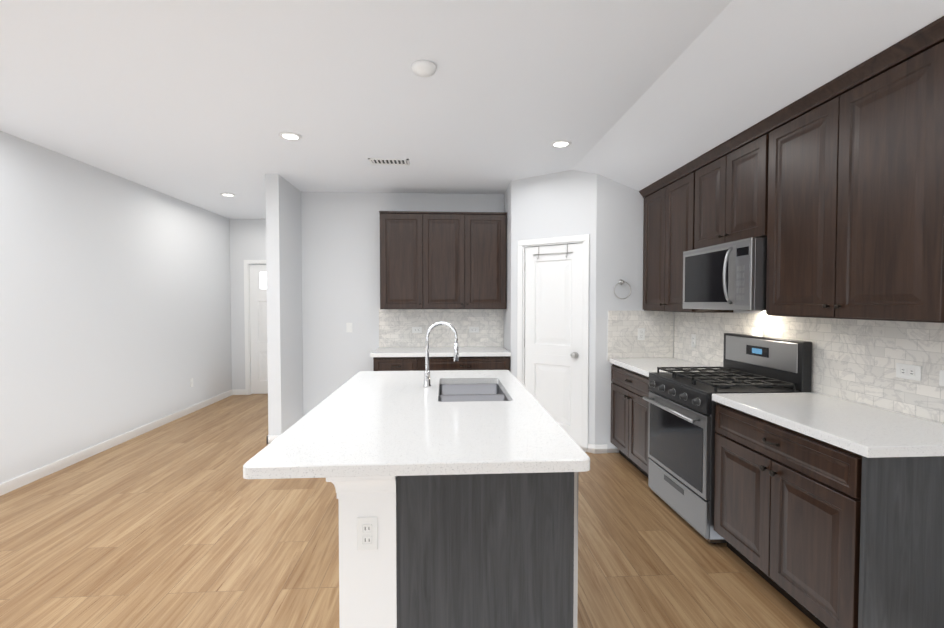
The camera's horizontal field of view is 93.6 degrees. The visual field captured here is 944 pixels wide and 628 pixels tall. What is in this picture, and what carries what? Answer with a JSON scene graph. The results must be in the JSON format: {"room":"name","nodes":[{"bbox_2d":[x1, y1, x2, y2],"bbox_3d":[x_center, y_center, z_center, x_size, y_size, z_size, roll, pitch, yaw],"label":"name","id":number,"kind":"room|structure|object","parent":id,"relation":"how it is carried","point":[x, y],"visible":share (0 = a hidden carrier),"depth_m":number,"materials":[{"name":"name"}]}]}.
{"room":"kitchen","nodes":[
{"label":"kitchen","id":0,"kind":"room"},
{"bbox_2d":[0,131,231,483],"bbox_3d":[-3.517,-0.019,1.820,0.120,2.840,10.420,0,2,-3],"label":"wall","id":1,"kind":"structure","parent":0,"point":[115,305],"depth_m":4.24,"materials":[{"name":"white paint"}]},
{"bbox_2d":[0,389,233,495],"bbox_3d":[-3.447,1.359,1.801,0.013,0.085,10.300,0,2,-3],"label":"baseboard","id":2,"kind":"structure","parent":1,"relation":"attached to","point":[29,477],"depth_m":4.23,"materials":[{"name":"white paint"}]},
{"bbox_2d":[230,219,265,388],"bbox_3d":[-2.932,-0.107,7.013,1.660,2.740,0.120,0,2,-3],"label":"wall","id":3,"kind":"structure","parent":0,"point":[247,239],"depth_m":6.90,"materials":[{"name":"white paint"}]},
{"bbox_2d":[244,260,265,394],"bbox_3d":[-3.061,0.209,7.006,0.976,2.108,0.136,0,2,-3],"label":"door frame","id":4,"kind":"structure","parent":3,"relation":"attached to","point":[247,263],"depth_m":6.92,"materials":[{"name":"white paint"}]},
{"bbox_2d":[249,265,267,393],"bbox_3d":[-3.059,0.241,6.962,0.836,2.030,0.106,0,2,-3],"label":"hall door","id":5,"kind":"structure","parent":3,"relation":"in","point":[258,328],"depth_m":6.96,"materials":[{"name":"white paint"}]},
{"bbox_2d":[265,174,302,435],"bbox_3d":[-2.091,-0.074,5.751,0.130,2.740,2.500,0,2,-3],"label":"wall","id":6,"kind":"structure","parent":0,"point":[284,299],"depth_m":4.61,"materials":[{"name":"white paint"}]},
{"bbox_2d":[267,435,279,443],"bbox_3d":[-2.148,1.254,5.777,0.043,0.085,2.513,0,2,-3],"label":"baseboard","id":7,"kind":"structure","parent":6,"relation":"attached to","point":[269,438],"depth_m":4.52,"materials":[{"name":"white paint"}]},
{"bbox_2d":[301,192,503,415],"bbox_3d":[-0.061,-0.064,5.380,3.880,2.740,0.120,0,2,-3],"label":"wall","id":8,"kind":"structure","parent":0,"point":[340,233],"depth_m":5.23,"materials":[{"name":"white paint"}]},
{"bbox_2d":[346,323,351,331],"bbox_3d":[-1.449,0.160,5.238,0.070,0.114,0.010,0,2,-3],"label":"light switch","id":9,"kind":"object","parent":8,"relation":"attached to","point":[348,327],"visible":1,"depth_m":5.24,"materials":[{"name":"white plastic"}]},
{"bbox_2d":[379,211,422,308],"bbox_3d":[-0.798,-0.601,5.099,0.476,1.090,0.323,0,2,-3],"label":"upper cabinet","id":10,"kind":"object","parent":8,"relation":"attached to","point":[401,232],"depth_m":4.94,"materials":[{"name":"brown wood"}]},
{"bbox_2d":[379,309,503,346],"bbox_3d":[-0.362,0.182,5.304,1.488,0.485,0.008,0,2,-3],"label":"backsplash","id":11,"kind":"structure","parent":8,"relation":"attached to","point":[395,327],"depth_m":5.30,"materials":[{"name":"tile"}]},
{"bbox_2d":[412,327,421,332],"bbox_3d":[-0.655,0.189,5.278,0.114,0.070,0.008,0,2,-3],"label":"electrical outlet","id":12,"kind":"object","parent":11,"relation":"attached to","point":[416,329],"visible":1,"depth_m":5.28,"materials":[{"name":"white plastic"}]},
{"bbox_2d":[469,327,478,332],"bbox_3d":[0.024,0.188,5.318,0.114,0.070,0.008,0,2,-3],"label":"electrical outlet","id":13,"kind":"object","parent":11,"relation":"attached to","point":[473,329],"visible":1,"depth_m":5.32,"materials":[{"name":"white plastic"}]},
{"bbox_2d":[423,211,506,308],"bbox_3d":[-0.088,-0.603,5.141,0.946,1.090,0.323,0,2,-3],"label":"upper cabinet","id":14,"kind":"object","parent":8,"relation":"attached to","point":[442,260],"depth_m":4.98,"materials":[{"name":"brown wood"}]},
{"bbox_2d":[0,394,819,627],"bbox_3d":[-0.697,1.423,2.115,6.140,0.060,10.600,0,2,-3],"label":"floor","id":15,"kind":"structure","parent":0,"point":[181,522],"depth_m":2.60,"materials":[{"name":"brown wood"}]},
{"bbox_2d":[373,357,420,370],"bbox_3d":[-0.817,0.881,4.989,0.480,0.872,0.618,0,2,-3],"label":"base cabinet","id":16,"kind":"object","parent":15,"relation":"on","point":[379,363],"depth_m":4.68,"materials":[{"name":"brown wood"}]},
{"bbox_2d":[326,472,573,627],"bbox_3d":[-0.121,0.947,2.498,0.847,0.872,1.986,0,2,-3],"label":"kitchen island","id":17,"kind":"object","parent":15,"relation":"on","point":[476,551],"visible":0.6,"depth_m":1.54,"materials":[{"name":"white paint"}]},
{"bbox_2d":[357,517,377,549],"bbox_3d":[-0.357,0.749,1.511,0.070,0.114,0.008,0,2,-3],"label":"outlet","id":18,"kind":"object","parent":17,"relation":"attached to","point":[367,533],"visible":1,"depth_m":1.51,"materials":[{"name":"white plastic"}]},
{"bbox_2d":[243,370,589,478],"bbox_3d":[-0.232,0.490,2.476,1.169,0.042,2.005,0,2,-3],"label":"island countertop","id":19,"kind":"structure","parent":17,"relation":"on","point":[379,423],"depth_m":1.78,"materials":[{"name":"white stone"}]},
{"bbox_2d":[423,321,458,386],"bbox_3d":[-0.196,0.254,2.779,0.229,0.414,0.127,0,2,-3],"label":"island faucet","id":20,"kind":"object","parent":19,"relation":"on","point":[427,380],"visible":1,"depth_m":2.80,"materials":[{"name":"silver metal"}]},
{"bbox_2d":[439,384,508,401],"bbox_3d":[-0.001,0.606,2.766,0.450,0.203,0.780,0,2,-3],"label":"island sink","id":21,"kind":"object","parent":19,"relation":"in","point":[466,392],"visible":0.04,"depth_m":3.12,"materials":[{"name":"silver metal"}]},
{"bbox_2d":[573,472,577,627],"bbox_3d":[0.328,0.956,2.529,0.052,0.852,1.870,0,2,-3],"label":"trim strip","id":22,"kind":"object","parent":17,"relation":"attached to","point":[575,608],"depth_m":1.59,"materials":[{"name":"silver metal"}]},
{"bbox_2d":[421,356,509,370],"bbox_3d":[-0.093,0.880,5.032,0.972,0.872,0.618,0,2,-3],"label":"base cabinet","id":23,"kind":"object","parent":15,"relation":"on","point":[438,363],"depth_m":4.72,"materials":[{"name":"brown wood"}]},
{"bbox_2d":[370,347,510,356],"bbox_3d":[-0.344,0.423,4.993,1.486,0.042,0.624,0,2,-3],"label":"countertop","id":24,"kind":"structure","parent":23,"relation":"on","point":[434,351],"depth_m":4.72,"materials":[{"name":"white stone"}]},
{"bbox_2d":[611,364,649,477],"bbox_3d":[1.643,0.912,3.828,0.660,0.872,0.866,0,2,-3],"label":"base cabinet","id":25,"kind":"object","parent":15,"relation":"on","point":[629,415],"visible":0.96,"depth_m":3.77,"materials":[{"name":"brown wood"}]},
{"bbox_2d":[610,358,715,376],"bbox_3d":[1.650,0.455,3.815,0.629,0.042,0.865,0,2,-3],"label":"countertop","id":26,"kind":"structure","parent":25,"relation":"on","point":[644,366],"depth_m":3.87,"materials":[{"name":"white stone"}]},
{"bbox_2d":[643,328,811,543],"bbox_3d":[1.647,0.735,3.006,0.712,1.270,0.756,0,2,-3],"label":"range","id":27,"kind":"object","parent":15,"relation":"on","point":[681,436],"visible":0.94,"depth_m":2.86,"materials":[{"name":"silver metal"}]},
{"bbox_2d":[714,402,943,627],"bbox_3d":[1.742,0.956,2.156,0.660,0.872,0.953,0,2,-3],"label":"base cabinet","id":28,"kind":"object","parent":15,"relation":"on","point":[821,534],"visible":0.96,"depth_m":1.80,"materials":[{"name":"brown wood"}]},
{"bbox_2d":[712,392,943,457],"bbox_3d":[1.749,0.499,2.139,0.629,0.042,0.966,0,2,-3],"label":"countertop","id":29,"kind":"structure","parent":28,"relation":"on","point":[867,431],"depth_m":1.97,"materials":[{"name":"white stone"}]},
{"bbox_2d":[0,0,943,218],"bbox_3d":[-0.692,-1.288,1.954,5.780,0.411,10.420,0,2,-3],"label":"ceiling","id":30,"kind":"structure","parent":0,"point":[203,104],"depth_m":2.56,"materials":[{"name":"white paint"}]},
{"bbox_2d":[220,193,235,196],"bbox_3d":[-2.924,-1.427,5.315,0.170,0.010,0.170,0,2,-3],"label":"recessed light","id":31,"kind":"object","parent":30,"relation":"in","point":[229,194],"visible":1,"depth_m":5.30,"materials":[{"name":"white paint"}]},
{"bbox_2d":[278,132,301,140],"bbox_3d":[-1.411,-1.377,3.442,0.170,0.010,0.170,0,2,-3],"label":"recessed light","id":32,"kind":"object","parent":30,"relation":"in","point":[292,136],"visible":1,"depth_m":3.44,"materials":[{"name":"white paint"}]},
{"bbox_2d":[368,158,409,164],"bbox_3d":[-0.756,-1.395,4.061,0.360,0.008,0.160,0,2,-3],"label":"ceiling vent","id":33,"kind":"object","parent":30,"relation":"in","point":[380,161],"visible":1,"depth_m":4.06,"materials":[{"name":"white metal"}]},
{"bbox_2d":[411,60,435,76],"bbox_3d":[-0.263,-1.335,2.429,0.135,0.040,0.135,0,2,-3],"label":"smoke detector","id":34,"kind":"object","parent":30,"relation":"attached to","point":[423,68],"visible":1,"depth_m":2.40,"materials":[{"name":"white paint"}]},
{"bbox_2d":[550,140,570,147],"bbox_3d":[0.723,-1.382,3.608,0.170,0.010,0.170,0,2,-3],"label":"recessed light","id":35,"kind":"object","parent":30,"relation":"in","point":[561,143],"visible":1,"depth_m":3.60,"materials":[{"name":"white paint"}]},
{"bbox_2d":[504,182,510,371],"bbox_3d":[0.455,-0.055,5.050,0.110,2.740,0.600,0,2,-3],"label":"wall","id":36,"kind":"structure","parent":0,"point":[507,310],"depth_m":4.93,"materials":[{"name":"white paint"}]},
{"bbox_2d":[511,170,596,443],"bbox_3d":[0.830,-0.041,4.530,0.926,2.740,0.110,1,2,35],"label":"wall","id":37,"kind":"structure","parent":0,"point":[560,204],"depth_m":4.41,"materials":[{"name":"white paint"}]},
{"bbox_2d":[517,234,589,451],"bbox_3d":[0.834,0.280,4.526,0.776,2.098,0.126,1,2,35],"label":"door frame","id":38,"kind":"structure","parent":37,"relation":"attached to","point":[575,239],"depth_m":4.31,"materials":[{"name":"white paint"}]},
{"bbox_2d":[524,243,582,446],"bbox_3d":[0.803,0.314,4.493,0.642,2.016,0.103,1,2,35],"label":"pantry door","id":39,"kind":"structure","parent":37,"relation":"in","point":[553,331],"depth_m":4.48,"materials":[{"name":"white paint"}]},
{"bbox_2d":[588,443,594,453],"bbox_3d":[0.797,1.287,4.513,0.930,0.085,0.013,1,2,35],"label":"baseboard","id":40,"kind":"structure","parent":37,"relation":"attached to","point":[591,448],"depth_m":4.26,"materials":[{"name":"white paint"}]},
{"bbox_2d":[595,174,673,452],"bbox_3d":[1.561,-0.035,4.299,0.770,2.740,0.110,0,2,-3],"label":"wall","id":41,"kind":"structure","parent":0,"point":[619,233],"depth_m":4.22,"materials":[{"name":"white paint"}]},
{"bbox_2d":[595,444,606,453],"bbox_3d":[1.237,1.294,4.254,0.121,0.085,0.013,0,2,-3],"label":"baseboard","id":42,"kind":"structure","parent":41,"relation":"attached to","point":[600,448],"depth_m":4.25,"materials":[{"name":"white paint"}]},
{"bbox_2d":[614,280,630,298],"bbox_3d":[1.421,-0.233,4.204,0.170,0.190,0.052,0,2,-3],"label":"towel ring","id":43,"kind":"object","parent":41,"relation":"attached to","point":[620,282],"visible":1,"depth_m":4.18,"materials":[{"name":"grey metal"}]},
{"bbox_2d":[608,311,673,360],"bbox_3d":[1.617,0.210,4.250,0.641,0.485,0.008,0,2,-3],"label":"backsplash","id":44,"kind":"structure","parent":41,"relation":"attached to","point":[623,340],"depth_m":4.25,"materials":[{"name":"tile"}]},
{"bbox_2d":[638,328,644,339],"bbox_3d":[1.620,0.192,4.240,0.070,0.114,0.008,0,2,-3],"label":"outlet","id":45,"kind":"object","parent":44,"relation":"attached to","point":[641,333],"visible":1,"depth_m":4.24,"materials":[{"name":"white plastic"}]},
{"bbox_2d":[733,310,765,313],"bbox_3d":[2.186,-0.004,1.256,0.120,2.840,8.620,0,2,-3],"label":"wall","id":46,"kind":"structure","parent":0,"point":[747,311],"depth_m":3.22,"materials":[{"name":"beige tile"}]},
{"bbox_2d":[639,160,732,312],"bbox_3d":[1.811,-0.588,3.797,0.323,1.132,0.867,0,2,-3],"label":"upper cabinet","id":47,"kind":"object","parent":46,"relation":"attached to","point":[668,201],"depth_m":3.74,"materials":[{"name":"brown wood"}]},
{"bbox_2d":[691,120,766,249],"bbox_3d":[1.859,-0.799,2.979,0.323,0.666,0.762,0,2,-3],"label":"upper cabinet","id":48,"kind":"object","parent":46,"relation":"attached to","point":[730,205],"depth_m":2.90,"materials":[{"name":"brown wood"}]},
{"bbox_2d":[683,237,766,310],"bbox_3d":[1.790,-0.245,2.989,0.460,0.430,0.754,0,2,-3],"label":"over-the-range microwave","id":49,"kind":"object","parent":48,"relation":"attached to","point":[732,275],"visible":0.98,"depth_m":2.79,"materials":[{"name":"silver metal"}]},
{"bbox_2d":[674,312,943,423],"bbox_3d":[2.021,0.244,2.972,0.008,0.485,2.585,0,2,-3],"label":"backsplash","id":50,"kind":"structure","parent":46,"relation":"attached to","point":[855,360],"depth_m":2.37,"materials":[{"name":"tile"}]},
{"bbox_2d":[691,334,695,346],"bbox_3d":[1.956,0.235,3.914,0.008,0.114,0.070,0,2,-3],"label":"electrical outlet","id":51,"kind":"object","parent":50,"relation":"attached to","point":[693,340],"visible":1,"depth_m":3.91,"materials":[{"name":"white plastic"}]},
{"bbox_2d":[896,363,921,380],"bbox_3d":[2.063,0.274,2.098,0.008,0.070,0.114,0,2,-3],"label":"electrical outlet","id":52,"kind":"object","parent":50,"relation":"attached to","point":[908,371],"visible":1,"depth_m":2.09,"materials":[{"name":"white plastic"}]},
{"bbox_2d":[939,370,943,385],"bbox_3d":[2.075,0.283,1.908,0.006,0.070,0.114,0,2,-3],"label":"electrical outlet","id":53,"kind":"object","parent":50,"relation":"attached to","point":[941,378],"visible":1,"depth_m":1.96,"materials":[{"name":"white plastic"}]},
{"bbox_2d":[763,16,943,322],"bbox_3d":[1.909,-0.544,2.135,0.323,1.132,0.940,0,2,-3],"label":"upper cabinet","id":54,"kind":"object","parent":46,"relation":"attached to","point":[832,191],"depth_m":1.98,"materials":[{"name":"brown wood"}]}
]}

